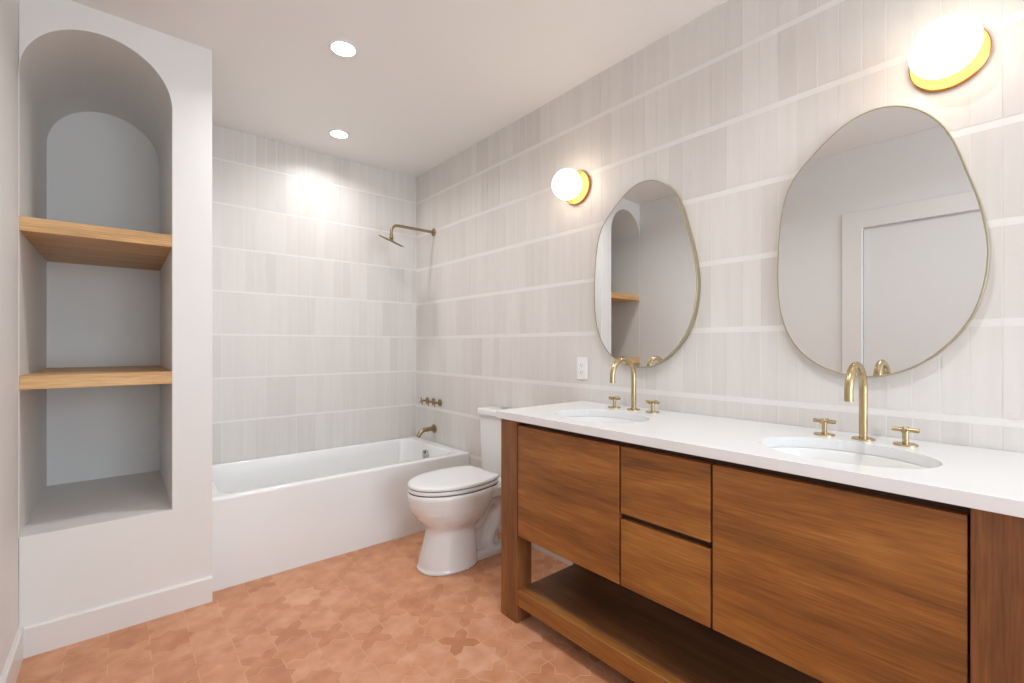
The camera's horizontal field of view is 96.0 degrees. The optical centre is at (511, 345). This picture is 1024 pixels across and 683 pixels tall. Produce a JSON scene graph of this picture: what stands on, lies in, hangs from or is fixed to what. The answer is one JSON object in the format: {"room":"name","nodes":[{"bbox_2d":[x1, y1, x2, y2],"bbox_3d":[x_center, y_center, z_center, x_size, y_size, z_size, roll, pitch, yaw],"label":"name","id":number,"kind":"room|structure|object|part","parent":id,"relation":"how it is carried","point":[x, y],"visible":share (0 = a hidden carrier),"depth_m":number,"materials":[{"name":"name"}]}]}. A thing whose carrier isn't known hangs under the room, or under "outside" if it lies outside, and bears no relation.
{"room":"bathroom","nodes":[
{"label":"bathroom","id":0,"kind":"room"},
{"bbox_2d":[0,0,18,677],"bbox_3d":[-0.577,-0.099,0.124,0.120,2.597,5.936,0,0,-40],"label":"wall","id":1,"kind":"structure","parent":0,"point":[9,9],"depth_m":1.61,"materials":[{"name":"white paint"}]},
{"bbox_2d":[0,627,22,682],"bbox_3d":[-1.378,1.141,1.172,0.014,0.118,1.578,0,0,-40],"label":"baseboard","id":2,"kind":"structure","parent":1,"relation":"attached to","point":[13,664],"depth_m":1.64,"materials":[{"name":"white paint"}]},
{"bbox_2d":[19,0,211,627],"bbox_3d":[-1.933,-0.099,2.301,0.628,2.597,0.861,0,0,-40],"label":"wall niche","id":3,"kind":"object","parent":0,"point":[83,545],"visible":0.98,"depth_m":2.10,"materials":[{"name":"white paint"}]},
{"bbox_2d":[19,216,171,270],"bbox_3d":[-1.990,-0.472,2.252,0.474,0.055,0.862,0,0,-40],"label":"niche shelf","id":4,"kind":"object","parent":3,"relation":"attached to","point":[56,241],"visible":1,"depth_m":2.04,"materials":[{"name":"brown wood"}]},
{"bbox_2d":[19,365,171,389],"bbox_3d":[-1.990,0.142,2.252,0.474,0.054,0.862,0,0,-40],"label":"niche shelf","id":5,"kind":"object","parent":3,"relation":"attached to","point":[65,377],"visible":1,"depth_m":1.96,"materials":[{"name":"brown wood"}]},
{"bbox_2d":[23,575,212,658],"bbox_3d":[-1.645,1.141,1.972,0.614,0.118,0.014,0,0,-40],"label":"baseboard","id":6,"kind":"structure","parent":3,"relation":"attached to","point":[51,634],"depth_m":1.94,"materials":[{"name":"white paint"}]},
{"bbox_2d":[47,112,415,485],"bbox_3d":[-1.662,-0.099,3.174,2.410,2.597,0.122,0,0,-40],"label":"wall","id":7,"kind":"structure","parent":0,"point":[314,310],"depth_m":3.05,"materials":[{"name":"white tile"}]},
{"bbox_2d":[16,530,634,682],"bbox_3d":[0.264,1.240,0.903,2.370,0.080,6.036,0,0,-40],"label":"floor","id":8,"kind":"structure","parent":0,"point":[368,614],"depth_m":1.89,"materials":[{"name":"orange tile"}]},
{"bbox_2d":[212,436,469,591],"bbox_3d":[-1.132,0.973,3.035,1.535,0.455,0.773,0,0,-40],"label":"bathtub","id":9,"kind":"object","parent":8,"relation":"on","point":[271,515],"visible":0.8,"depth_m":2.68,"materials":[{"name":"white ceramic"}]},
{"bbox_2d":[407,406,513,575],"bbox_3d":[-0.258,0.790,2.637,0.712,0.820,0.392,0,0,-40],"label":"toilet","id":10,"kind":"object","parent":8,"relation":"on","point":[459,508],"visible":0.9,"depth_m":2.47,"materials":[{"name":"white ceramic"}]},
{"bbox_3d":[-0.347,0.765,2.570,0.485,0.020,0.370,0,0,-40],"label":"seat","id":11,"kind":"part","parent":10,"relation":"part of","materials":[{"name":"white plastic"}]},
{"bbox_3d":[-0.347,0.740,2.570,0.487,0.024,0.372,0,0,-40],"label":"seat lid","id":12,"kind":"part","parent":10,"relation":"part of","materials":[{"name":"white plastic"}]},
{"bbox_3d":[-0.264,0.990,2.632,0.697,0.421,0.372,0,0,-40],"label":"bowl","id":13,"kind":"part","parent":10,"relation":"part of","materials":[{"name":"white ceramic"}]},
{"bbox_3d":[-0.043,0.611,2.820,0.142,0.369,0.370,0,0,-40],"label":"tank","id":14,"kind":"part","parent":10,"relation":"part of","materials":[{"name":"white ceramic"}]},
{"bbox_3d":[-0.047,0.405,2.816,0.158,0.038,0.392,0,0,-40],"label":"tank lid","id":15,"kind":"part","parent":10,"relation":"part of","materials":[{"name":"white ceramic"}]},
{"bbox_2d":[501,419,1023,682],"bbox_3d":[0.685,0.761,1.641,0.563,0.878,1.609,0,0,-40],"label":"vanity cabinet","id":16,"kind":"object","parent":8,"relation":"on","point":[686,568],"visible":0.82,"depth_m":1.27,"materials":[{"name":"brown wood"}]},
{"bbox_3d":[0.019,0.761,2.061,0.088,0.878,0.107,0,0,-40],"label":"leg","id":17,"kind":"part","parent":16,"relation":"part of","materials":[{"name":"brown wood"}]},
{"bbox_3d":[0.206,0.583,1.796,0.024,0.477,0.530,0,0,-40],"label":"door","id":18,"kind":"part","parent":16,"relation":"part of","materials":[{"name":"brown wood"}]},
{"bbox_3d":[0.489,1.087,1.475,0.040,0.071,1.394,0,0,-40],"label":"shelf rail","id":19,"kind":"part","parent":16,"relation":"part of","materials":[{"name":"brown wood"}]},
{"bbox_3d":[0.484,0.707,1.469,0.024,0.228,0.314,0,0,-40],"label":"drawer","id":20,"kind":"part","parent":16,"relation":"part of","materials":[{"name":"brown wood"}]},
{"bbox_3d":[0.484,0.459,1.469,0.024,0.229,0.314,0,0,-40],"label":"drawer","id":21,"kind":"part","parent":16,"relation":"part of","materials":[{"name":"brown wood"}]},
{"bbox_2d":[524,564,823,682],"bbox_3d":[0.702,1.067,1.655,0.516,0.029,1.394,0,0,-40],"label":"shelf","id":22,"kind":"object","parent":16,"relation":"attached to","point":[679,646],"depth_m":1.69,"materials":[{"name":"brown wood"}]},
{"bbox_2d":[496,401,1023,517],"bbox_3d":[0.679,0.306,1.636,0.582,0.032,1.636,0,0,-40],"label":"countertop","id":23,"kind":"structure","parent":16,"relation":"on","point":[991,480],"depth_m":1.30,"materials":[{"name":"white stone"}]},
{"bbox_2d":[563,416,637,422],"bbox_3d":[0.369,0.399,1.922,0.370,0.153,0.452,0,0,-40],"label":"sink basin","id":24,"kind":"object","parent":23,"relation":"in","point":[581,418],"visible":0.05,"depth_m":2.09,"materials":[{"name":"white ceramic"}]},
{"bbox_2d":[608,356,659,412],"bbox_3d":[0.545,0.168,2.074,0.214,0.244,0.219,0,0,9],"label":"faucet","id":25,"kind":"object","parent":23,"relation":"on","point":[619,360],"visible":1,"depth_m":2.07,"materials":[{"name":"gold metal"}]},
{"bbox_3d":[0.481,0.246,2.166,0.053,0.018,0.053,0,0,5],"label":"handle","id":26,"kind":"part","parent":25,"relation":"part of","materials":[{"name":"gold metal"}]},
{"bbox_3d":[0.493,0.166,2.043,0.177,0.240,0.022,0,0,-40],"label":"spout","id":27,"kind":"part","parent":25,"relation":"part of","materials":[{"name":"gold metal"}]},
{"bbox_3d":[0.613,0.246,2.011,0.053,0.018,0.053,0,0,5],"label":"handle","id":28,"kind":"part","parent":25,"relation":"part of","materials":[{"name":"gold metal"}]},
{"bbox_2d":[770,447,926,468],"bbox_3d":[0.914,0.399,1.280,0.370,0.153,0.452,0,0,-40],"label":"sink basin","id":29,"kind":"object","parent":23,"relation":"in","point":[838,456],"visible":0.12,"depth_m":1.40,"materials":[{"name":"white ceramic"}]},
{"bbox_2d":[813,361,919,446],"bbox_3d":[1.083,0.168,1.412,0.214,0.244,0.219,0,0,9],"label":"faucet","id":30,"kind":"object","parent":23,"relation":"on","point":[854,367],"visible":1,"depth_m":1.41,"materials":[{"name":"gold metal"}]},
{"bbox_3d":[1.019,0.246,1.504,0.053,0.018,0.053,0,0,5],"label":"handle","id":31,"kind":"part","parent":30,"relation":"part of","materials":[{"name":"gold metal"}]},
{"bbox_3d":[1.019,0.270,1.504,0.015,0.033,0.015,0,0,-40],"label":"handle stem","id":32,"kind":"part","parent":30,"relation":"part of","materials":[{"name":"gold metal"}]},
{"bbox_3d":[1.031,0.166,1.381,0.177,0.240,0.022,0,0,-40],"label":"spout","id":33,"kind":"part","parent":30,"relation":"part of","materials":[{"name":"gold metal"}]},
{"bbox_3d":[1.151,0.246,1.349,0.053,0.018,0.053,0,0,5],"label":"handle","id":34,"kind":"part","parent":30,"relation":"part of","materials":[{"name":"gold metal"}]},
{"bbox_3d":[1.151,0.270,1.349,0.015,0.033,0.015,0,0,-40],"label":"handle stem","id":35,"kind":"part","parent":30,"relation":"part of","materials":[{"name":"gold metal"}]},
{"bbox_3d":[0.760,0.583,1.142,0.024,0.477,0.528,0,0,-40],"label":"door","id":36,"kind":"part","parent":16,"relation":"part of","materials":[{"name":"brown wood"}]},
{"bbox_3d":[0.990,0.761,0.915,0.088,0.878,0.107,0,0,-40],"label":"leg","id":37,"kind":"part","parent":16,"relation":"part of","materials":[{"name":"brown wood"}]},
{"bbox_2d":[71,0,726,177],"bbox_3d":[0.264,-1.447,0.903,2.370,0.100,6.036,0,0,-40],"label":"ceiling","id":38,"kind":"structure","parent":0,"point":[427,81],"depth_m":2.22,"materials":[{"name":"white paint"}]},
{"bbox_2d":[328,129,349,138],"bbox_3d":[-1.137,-1.393,3.034,0.134,0.006,0.134,0,0,-40],"label":"recessed light","id":39,"kind":"object","parent":38,"relation":"in","point":[336,133],"visible":1,"depth_m":3.03,"materials":[{"name":"white"}]},
{"bbox_2d":[328,39,357,57],"bbox_3d":[-0.791,-1.393,2.162,0.134,0.006,0.134,0,0,-40],"label":"recessed light","id":40,"kind":"object","parent":38,"relation":"in","point":[340,47],"visible":1,"depth_m":2.16,"materials":[{"name":"white plastic"}]},
{"bbox_2d":[416,0,1023,565],"bbox_3d":[1.136,-0.099,1.643,0.122,2.597,6.036,0,0,-40],"label":"wall","id":41,"kind":"structure","parent":0,"point":[724,110],"depth_m":1.89,"materials":[{"name":"white tile"}]},
{"bbox_2d":[378,224,435,246],"bbox_3d":[-0.786,-0.822,3.465,0.453,0.196,0.188,0,0,-40],"label":"shower head","id":42,"kind":"object","parent":41,"relation":"attached to","point":[433,232],"visible":1,"depth_m":3.42},
{"bbox_3d":[-0.753,-0.858,3.491,0.364,0.086,0.021,0,0,-40],"label":"shower arm","id":43,"kind":"part","parent":42,"relation":"part of","materials":[{"name":"gold metal"}]},
{"bbox_2d":[420,397,428,404],"bbox_3d":[-0.698,0.435,3.663,0.060,0.059,0.059,0,0,-40],"label":"handle","id":44,"kind":"object","parent":41,"relation":"attached to","point":[421,400],"visible":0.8,"depth_m":3.65,"materials":[{"name":"gold metal"}]},
{"bbox_2d":[416,424,436,437],"bbox_3d":[-0.666,0.656,3.552,0.156,0.091,0.066,0,0,-40],"label":"tub spout","id":45,"kind":"object","parent":41,"relation":"attached to","point":[432,428],"visible":1,"depth_m":3.55,"materials":[{"name":"gold metal"}]},
{"bbox_2d":[426,398,434,405],"bbox_3d":[-0.636,0.435,3.591,0.060,0.059,0.059,0,0,-40],"label":"handle","id":46,"kind":"object","parent":41,"relation":"attached to","point":[429,401],"visible":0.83,"depth_m":3.58,"materials":[{"name":"gold metal"}]},
{"bbox_2d":[432,399,441,406],"bbox_3d":[-0.575,0.435,3.518,0.060,0.059,0.059,0,0,-40],"label":"handle","id":47,"kind":"object","parent":41,"relation":"attached to","point":[439,402],"visible":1,"depth_m":3.52,"materials":[{"name":"gold metal"}]},
{"bbox_2d":[552,169,590,204],"bbox_3d":[0.291,-0.846,2.417,0.165,0.178,0.178,0,0,-40],"label":"wall sconce","id":48,"kind":"object","parent":41,"relation":"attached to","point":[572,186],"visible":1,"depth_m":2.38,"materials":[{"name":"white glass"}]},
{"bbox_3d":[0.288,-0.846,2.414,0.156,0.156,0.156,0,0,-40],"label":"lamp shade","id":49,"kind":"part","parent":48,"relation":"part of","materials":[{"name":"white glass"}]},
{"bbox_3d":[0.348,-0.846,2.465,0.016,0.178,0.178,0,0,-40],"label":"wall plate","id":50,"kind":"part","parent":48,"relation":"part of","materials":[{"name":"gold metal"}]},
{"bbox_2d":[577,357,587,379],"bbox_3d":[0.371,0.118,2.442,0.009,0.118,0.072,0,0,-40],"label":"wall outlet","id":51,"kind":"object","parent":41,"relation":"attached to","point":[582,362],"visible":1,"depth_m":2.43,"materials":[{"name":"white plastic"}]},
{"bbox_2d":[579,362,583,374],"bbox_3d":[0.369,0.118,2.441,0.004,0.068,0.034,0,0,-40],"label":"receptacle","id":52,"kind":"object","parent":51,"relation":"attached to","point":[581,364],"depth_m":2.44,"materials":[{"name":"white plastic"}]},
{"bbox_2d":[594,180,700,367],"bbox_3d":[0.606,-0.329,2.140,0.030,0.861,0.543,0,0,-41],"label":"wall mirror","id":53,"kind":"object","parent":41,"relation":"attached to","point":[647,280],"visible":0.97,"depth_m":2.11,"materials":[{"name":"silver mirror"}]},
{"bbox_2d":[777,105,989,377],"bbox_3d":[1.160,-0.329,1.496,0.030,0.861,0.543,0,0,-40],"label":"wall mirror","id":54,"kind":"object","parent":41,"relation":"attached to","point":[883,259],"visible":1,"depth_m":1.46,"materials":[{"name":"silver glass"}]},
{"bbox_2d":[908,14,991,91],"bbox_3d":[1.230,-0.846,1.310,0.165,0.178,0.178,0,0,-40],"label":"wall sconce","id":55,"kind":"object","parent":41,"relation":"attached to","point":[951,50],"visible":1,"depth_m":1.28,"materials":[{"name":"white glass"}]}
]}

